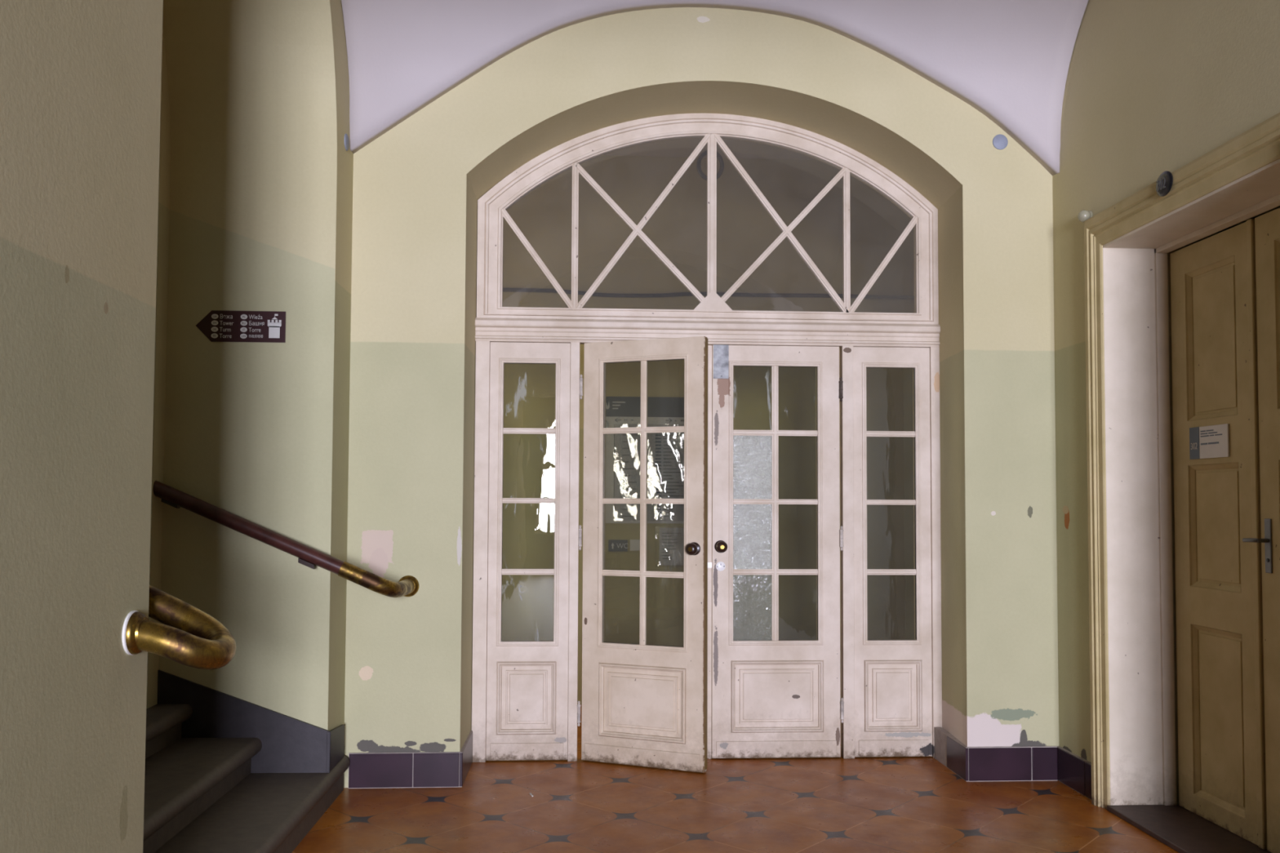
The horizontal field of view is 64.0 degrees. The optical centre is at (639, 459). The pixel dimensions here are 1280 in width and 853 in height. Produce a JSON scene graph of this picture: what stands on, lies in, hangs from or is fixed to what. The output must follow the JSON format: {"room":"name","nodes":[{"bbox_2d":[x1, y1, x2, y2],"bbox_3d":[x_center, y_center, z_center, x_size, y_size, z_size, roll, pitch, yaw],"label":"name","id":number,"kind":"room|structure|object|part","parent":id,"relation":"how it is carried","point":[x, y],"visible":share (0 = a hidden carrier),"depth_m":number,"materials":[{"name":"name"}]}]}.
{"room":"building entrance hall","nodes":[
{"label":"building entrance hall","id":0,"kind":"room"},
{"bbox_2d":[146,30,170,708],"bbox_3d":[-2.283,-1.161,3.743,0.345,5.400,2.620,0,-2,-3],"label":"wall","id":1,"kind":"structure","parent":0,"point":[164,185],"depth_m":4.62,"materials":[{"name":"paint"}]},
{"bbox_2d":[0,0,353,852],"bbox_3d":[-1.693,-1.186,3.050,0.755,5.400,4.070,0,-2,-3],"label":"wall","id":2,"kind":"structure","parent":0,"point":[262,169],"depth_m":2.70,"materials":[{"name":"paint"}]},
{"bbox_2d":[121,585,235,669],"bbox_3d":[-1.729,0.208,2.708,1.288,0.684,0.316,0,-2,-3],"label":"handrail","id":3,"kind":"object","parent":2,"relation":"attached to","point":[188,636],"visible":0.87,"depth_m":2.64,"materials":[{"name":"gold metal"}]},
{"bbox_2d":[195,310,285,342],"bbox_3d":[-1.836,-0.614,4.705,0.405,0.144,0.006,0,-2,-3],"label":"direction sign","id":4,"kind":"object","parent":2,"relation":"attached to","point":[218,326],"visible":1,"depth_m":4.71,"materials":[{"name":"black plastic"}]},
{"bbox_2d":[156,670,344,773],"bbox_3d":[-2.791,0.849,4.723,2.767,1.257,0.287,0,-2,-3],"label":"baseboard","id":5,"kind":"structure","parent":2,"relation":"attached to","point":[290,744],"depth_m":4.63,"materials":[{"name":"tile"}]},
{"bbox_2d":[152,480,419,597],"bbox_3d":[-2.625,-0.054,4.749,3.115,1.415,0.446,0,-2,-3],"label":"handrail","id":6,"kind":"object","parent":2,"relation":"attached to","point":[407,585],"visible":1,"depth_m":4.58,"materials":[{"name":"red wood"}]},
{"bbox_3d":[-2.749,-0.130,4.557,2.846,1.280,0.065,0,-2,-3],"label":"rail","id":7,"kind":"part","parent":6,"relation":"part of","materials":[{"name":"red wood"}]},
{"bbox_2d":[344,133,349,151],"bbox_3d":[-1.415,-1.534,4.939,0.008,0.080,0.080,0,-2,-3],"label":"junction cover","id":8,"kind":"object","parent":2,"relation":"attached to","point":[346,137],"visible":1,"depth_m":4.92,"materials":[{"name":"grey plastic"}]},
{"bbox_2d":[343,7,1058,787],"bbox_3d":[0.335,-1.080,5.481,4.168,5.400,0.600,0,-2,-3],"label":"wall","id":9,"kind":"structure","parent":0,"point":[418,186],"depth_m":5.20,"materials":[{"name":"paint"}]},
{"bbox_2d":[348,730,472,788],"bbox_3d":[-1.154,1.520,5.213,0.549,0.169,0.471,0,-2,-3],"label":"baseboard","id":10,"kind":"structure","parent":9,"relation":"attached to","point":[413,769],"depth_m":4.98,"materials":[{"name":"tile"}]},
{"bbox_2d":[471,341,579,762],"bbox_3d":[-0.617,0.488,5.556,0.564,2.265,0.062,0,-2,-3],"label":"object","id":11,"kind":"structure","parent":9,"relation":"in","point":[524,693],"depth_m":5.52,"materials":[{"name":"white paint"}]},
{"bbox_3d":[-0.860,0.486,5.542,0.076,2.265,0.062,0,-2,-3],"label":"jamb post","id":12,"kind":"part","parent":11,"relation":"part of","materials":[{"name":"white paint"}]},
{"bbox_3d":[-0.611,1.281,5.510,0.320,0.390,0.031,0,-2,-3],"label":"panel","id":13,"kind":"part","parent":11,"relation":"part of","materials":[{"name":"white paint"}]},
{"bbox_3d":[-0.360,0.490,5.571,0.050,2.265,0.062,0,-2,-3],"label":"jamb post","id":14,"kind":"part","parent":11,"relation":"part of","materials":[{"name":"white paint"}]},
{"bbox_2d":[577,336,707,773],"bbox_3d":[-0.002,0.483,5.414,0.717,2.256,0.115,-1,-2,21],"label":"door","id":15,"kind":"structure","parent":11,"relation":"attached to","point":[644,704],"depth_m":5.41,"materials":[{"name":"white paint"}]},
{"bbox_3d":[0.010,1.280,5.398,0.492,0.390,0.031,-1,-2,21],"label":"panel","id":16,"kind":"part","parent":15,"relation":"part of","materials":[{"name":"white paint"}]},
{"bbox_3d":[0.270,0.461,5.289,0.068,0.068,0.069,-1,-2,21],"label":"knob","id":17,"kind":"part","parent":15,"relation":"part of","materials":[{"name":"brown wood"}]},
{"bbox_2d":[476,113,938,324],"bbox_3d":[0.394,-1.347,5.695,2.570,1.176,0.060,0,-2,-3],"label":"window","id":18,"kind":"structure","parent":9,"relation":"in","point":[492,206],"depth_m":5.68,"materials":[{"name":"white paint"}]},
{"bbox_2d":[475,317,940,347],"bbox_3d":[0.392,-0.700,5.653,2.578,0.128,0.093,0,-2,-3],"label":"trim","id":19,"kind":"structure","parent":9,"relation":"attached to","point":[486,329],"depth_m":5.62,"materials":[{"name":"white paint"}]},
{"bbox_2d":[840,345,942,759],"bbox_3d":[1.393,0.501,5.669,0.560,2.265,0.062,0,-2,-3],"label":"door side panel","id":20,"kind":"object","parent":9,"relation":"in","point":[891,689],"depth_m":5.64,"materials":[{"name":"white paint"}]},
{"bbox_2d":[706,344,844,759],"bbox_3d":[0.744,0.497,5.602,0.750,2.262,0.122,0,-2,-3],"label":"door","id":21,"kind":"structure","parent":20,"relation":"attached to","point":[775,698],"depth_m":5.61,"materials":[{"name":"white paint"}]},
{"bbox_3d":[0.381,0.577,5.611,0.026,0.031,0.018,0,-2,-3],"label":"strike plate","id":22,"kind":"part","parent":21,"relation":"part of","materials":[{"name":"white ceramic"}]},
{"bbox_3d":[0.441,0.582,5.590,0.052,0.052,0.005,0,-2,-3],"label":"keyhole plate","id":23,"kind":"part","parent":21,"relation":"part of","materials":[{"name":"white metal"}]},
{"bbox_3d":[0.443,0.472,5.563,0.068,0.068,0.069,0,-2,-3],"label":"knob","id":24,"kind":"part","parent":21,"relation":"part of","materials":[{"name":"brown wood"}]},
{"bbox_3d":[0.446,-0.541,5.636,0.085,0.187,0.004,0,-2,-3],"label":"metal plate","id":25,"kind":"part","parent":21,"relation":"part of","materials":[{"name":"metal"}]},
{"bbox_3d":[0.619,0.041,5.640,0.223,0.358,0.003,0,-2,-3],"label":"pane","id":26,"kind":"part","parent":21,"relation":"part of","materials":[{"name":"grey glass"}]},
{"bbox_3d":[0.618,0.422,5.625,0.223,0.364,0.003,0,-2,-3],"label":"pane","id":27,"kind":"part","parent":21,"relation":"part of","materials":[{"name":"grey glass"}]},
{"bbox_3d":[0.749,1.290,5.587,0.510,0.390,0.031,0,-2,-3],"label":"panel","id":28,"kind":"part","parent":21,"relation":"part of","materials":[{"name":"white paint"}]},
{"bbox_3d":[1.145,0.500,5.655,0.062,2.265,0.062,0,-2,-3],"label":"jamb post","id":29,"kind":"part","parent":20,"relation":"part of","materials":[{"name":"white paint"}]},
{"bbox_3d":[1.389,1.295,5.622,0.322,0.390,0.031,0,-2,-3],"label":"panel","id":30,"kind":"part","parent":20,"relation":"part of","materials":[{"name":"white paint"}]},
{"bbox_3d":[1.642,0.503,5.683,0.062,2.265,0.062,0,-2,-3],"label":"jamb post","id":31,"kind":"part","parent":20,"relation":"part of","materials":[{"name":"white paint"}]},
{"bbox_2d":[934,727,1057,782],"bbox_3d":[1.858,1.540,5.381,0.471,0.170,0.471,0,-2,-3],"label":"baseboard","id":32,"kind":"structure","parent":9,"relation":"attached to","point":[1015,763],"depth_m":5.15,"materials":[{"name":"tile"}]},
{"bbox_2d":[992,133,1008,149],"bbox_3d":[1.861,-1.643,5.285,0.080,0.080,0.008,0,-2,-3],"label":"junction cover","id":33,"kind":"object","parent":9,"relation":"attached to","point":[1000,141],"visible":1,"depth_m":5.28,"materials":[{"name":"grey plastic"}]},
{"bbox_2d":[501,155,914,704],"bbox_3d":[0.098,-0.609,7.253,9.400,4.600,0.200,0,-2,-3],"label":"wall","id":34,"kind":"structure","parent":0,"point":[745,229],"depth_m":7.18,"materials":[{"name":"paint"}]},
{"bbox_2d":[608,539,627,551],"bbox_3d":[-0.151,0.594,7.085,0.137,0.080,0.012,0,-2,-3],"label":"sign","id":35,"kind":"object","parent":34,"relation":"attached to","point":[614,545],"visible":1,"depth_m":7.08,"materials":[{"name":"black plastic"}]},
{"bbox_2d":[630,539,639,551],"bbox_3d":[-0.023,0.591,7.091,0.093,0.076,0.014,0,-2,-3],"label":"card holder","id":36,"kind":"object","parent":34,"relation":"attached to","point":[634,544],"visible":0.64,"depth_m":7.08,"materials":[{"name":"white plastic"}]},
{"bbox_2d":[605,396,684,523],"bbox_3d":[0.062,0.000,7.112,0.680,0.880,0.028,0,-2,-3],"label":"information board","id":37,"kind":"object","parent":34,"relation":"attached to","point":[665,451],"visible":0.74,"depth_m":7.11,"materials":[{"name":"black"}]},
{"bbox_2d":[605,401,625,408],"bbox_3d":[-0.174,-0.381,7.115,0.145,0.060,0.002,0,-2,-3],"label":"print","id":38,"kind":"object","parent":37,"relation":"attached to","point":[609,405],"depth_m":7.12},
{"bbox_2d":[658,528,684,565],"bbox_3d":[0.224,0.601,7.098,0.240,0.280,0.026,0,-2,-3],"label":"paper notice","id":39,"kind":"object","parent":34,"relation":"attached to","point":[671,540],"visible":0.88,"depth_m":7.10,"materials":[{"name":"paper"}]},
{"bbox_2d":[662,533,679,559],"bbox_3d":[0.217,0.597,7.099,0.127,0.181,0.002,0,-2,-3],"label":"print","id":40,"kind":"object","parent":39,"relation":"attached to","point":[670,541],"depth_m":7.10,"materials":[{"name":"paper"}]},
{"bbox_2d":[502,287,914,299],"bbox_3d":[0.107,-1.162,7.160,8.800,0.056,0.028,0,-2,-3],"label":"cable","id":41,"kind":"object","parent":34,"relation":"attached to","point":[504,289],"visible":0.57,"depth_m":7.17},
{"bbox_2d":[604,137,816,159],"bbox_3d":[0.150,-2.264,6.520,9.400,0.348,1.440,0,-2,-3],"label":"ceiling","id":42,"kind":"structure","parent":0,"point":[680,147],"depth_m":7.20,"materials":[{"name":"white paint"}]},
{"bbox_2d":[696,150,724,180],"bbox_3d":[0.449,-2.117,6.531,0.177,0.682,0.028,0,-2,-3],"label":"ceiling lamp","id":43,"kind":"object","parent":42,"relation":"hanging from","point":[704,153],"visible":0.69,"depth_m":6.51,"materials":[{"name":"grey glass"}]},
{"bbox_2d":[341,0,1088,175],"bbox_3d":[0.481,-2.300,3.039,3.590,1.586,4.385,0,-2,-3],"label":"ceiling","id":44,"kind":"structure","parent":0,"point":[1009,60],"depth_m":5.09,"materials":[{"name":"white paint"}]},
{"bbox_2d":[292,704,1178,852],"bbox_3d":[0.252,1.633,4.240,9.400,0.120,6.450,0,-2,-3],"label":"floor","id":45,"kind":"structure","parent":0,"point":[864,804],"depth_m":4.59,"materials":[{"name":"tile"}]},
{"bbox_2d":[142,703,350,852],"bbox_3d":[-2.853,0.998,3.749,3.037,1.080,2.262,0,-2,-3],"label":"staircase","id":46,"kind":"structure","parent":45,"relation":"on","point":[202,795],"depth_m":4.11,"materials":[{"name":"stone"}]},
{"bbox_2d":[1052,0,1279,804],"bbox_3d":[2.571,-1.157,3.289,0.650,5.400,4.070,0,-2,-3],"label":"wall","id":47,"kind":"structure","parent":0,"point":[1153,87],"depth_m":4.72,"materials":[{"name":"paint"}]},
{"bbox_2d":[1057,746,1091,799],"bbox_3d":[2.124,1.525,4.977,0.016,0.170,0.392,0,-2,-3],"label":"baseboard","id":48,"kind":"structure","parent":47,"relation":"attached to","point":[1073,771],"depth_m":4.98,"materials":[{"name":"tile"}]},
{"bbox_2d":[1077,209,1093,222],"bbox_3d":[2.127,-1.167,4.899,0.055,0.058,0.058,0,-2,-3],"label":"fitting","id":49,"kind":"object","parent":47,"relation":"attached to","point":[1084,215],"visible":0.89,"depth_m":4.88,"materials":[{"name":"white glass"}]},
{"bbox_2d":[1155,170,1173,196],"bbox_3d":[2.146,-1.133,4.197,0.014,0.100,0.116,0,-2,-3],"label":"number plate","id":50,"kind":"object","parent":47,"relation":"attached to","point":[1164,183],"visible":1,"depth_m":4.18,"materials":[{"name":"black metal"}]},
{"bbox_2d":[1084,112,1279,809],"bbox_3d":[2.173,0.202,4.102,0.045,2.745,1.465,0,-2,-3],"label":"trim","id":51,"kind":"structure","parent":47,"relation":"attached to","point":[1259,146],"depth_m":4.72,"materials":[{"name":"beige paint"}]},
{"bbox_2d":[1106,804,1271,852],"bbox_3d":[2.338,1.562,4.058,0.355,0.024,1.235,0,-2,-3],"label":"threshold","id":52,"kind":"object","parent":47,"relation":"attached to","point":[1180,829],"depth_m":4.32,"materials":[{"name":"grey stone"}]},
{"bbox_2d":[1102,158,1279,805],"bbox_3d":[2.336,0.270,4.109,0.302,2.610,1.275,0,-2,-3],"label":"trim","id":53,"kind":"structure","parent":47,"relation":"attached to","point":[1140,575],"depth_m":4.71,"materials":[{"name":"beige paint"}]},
{"bbox_2d":[1169,218,1266,849],"bbox_3d":[2.492,0.295,4.413,0.055,2.535,0.592,0,-2,-3],"label":"door","id":54,"kind":"structure","parent":47,"relation":"in","point":[1221,735],"depth_m":4.39,"materials":[{"name":"beige paint"}]},
{"bbox_2d":[1189,423,1229,459],"bbox_3d":[2.469,-0.078,4.443,0.010,0.141,0.269,0,-2,-3],"label":"plaque","id":55,"kind":"object","parent":54,"relation":"attached to","point":[1212,441],"visible":1,"depth_m":4.43,"materials":[{"name":"plastic"}]},
{"bbox_2d":[1200,429,1222,444],"bbox_3d":[2.468,-0.099,4.421,0.001,0.062,0.152,0,-2,-3],"label":"print","id":56,"kind":"object","parent":55,"relation":"attached to","point":[1208,437],"depth_m":4.42,"materials":[{"name":"paper"}]},
{"bbox_3d":[2.489,-0.517,4.450,0.022,0.670,0.353,0,-2,-3],"label":"panel","id":57,"kind":"part","parent":54,"relation":"part of","materials":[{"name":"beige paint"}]},
{"bbox_3d":[2.486,0.287,4.417,0.022,0.540,0.353,0,-2,-3],"label":"panel","id":58,"kind":"part","parent":54,"relation":"part of","materials":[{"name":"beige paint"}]},
{"bbox_3d":[2.482,1.102,4.385,0.022,0.750,0.353,0,-2,-3],"label":"panel","id":59,"kind":"part","parent":54,"relation":"part of","materials":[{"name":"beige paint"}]},
{"bbox_2d":[1242,207,1279,852],"bbox_3d":[2.500,0.272,3.829,0.106,2.535,0.617,0,-2,-3],"label":"door","id":60,"kind":"structure","parent":47,"relation":"in","point":[1267,225],"depth_m":4.05,"materials":[{"name":"beige paint"}]},
{"bbox_3d":[2.462,0.321,4.091,0.061,0.018,0.086,0,-2,-3],"label":"lever","id":61,"kind":"part","parent":60,"relation":"part of","materials":[{"name":"metal"}]},
{"bbox_3d":[2.531,0.271,3.817,0.045,2.535,0.588,0,-2,-3],"label":"frame","id":62,"kind":"part","parent":60,"relation":"part of","materials":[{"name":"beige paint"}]},
{"bbox_3d":[2.491,0.341,4.057,0.006,0.215,0.038,0,-2,-3],"label":"handle plate","id":63,"kind":"part","parent":60,"relation":"part of","materials":[{"name":"metal"}]},
{"bbox_3d":[2.523,-0.541,3.851,0.022,0.670,0.353,0,-2,-3],"label":"panel","id":64,"kind":"part","parent":60,"relation":"part of","materials":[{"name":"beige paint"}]},
{"bbox_3d":[2.519,0.264,3.819,0.022,0.540,0.353,0,-2,-3],"label":"panel","id":65,"kind":"part","parent":60,"relation":"part of","materials":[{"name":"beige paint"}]}
]}

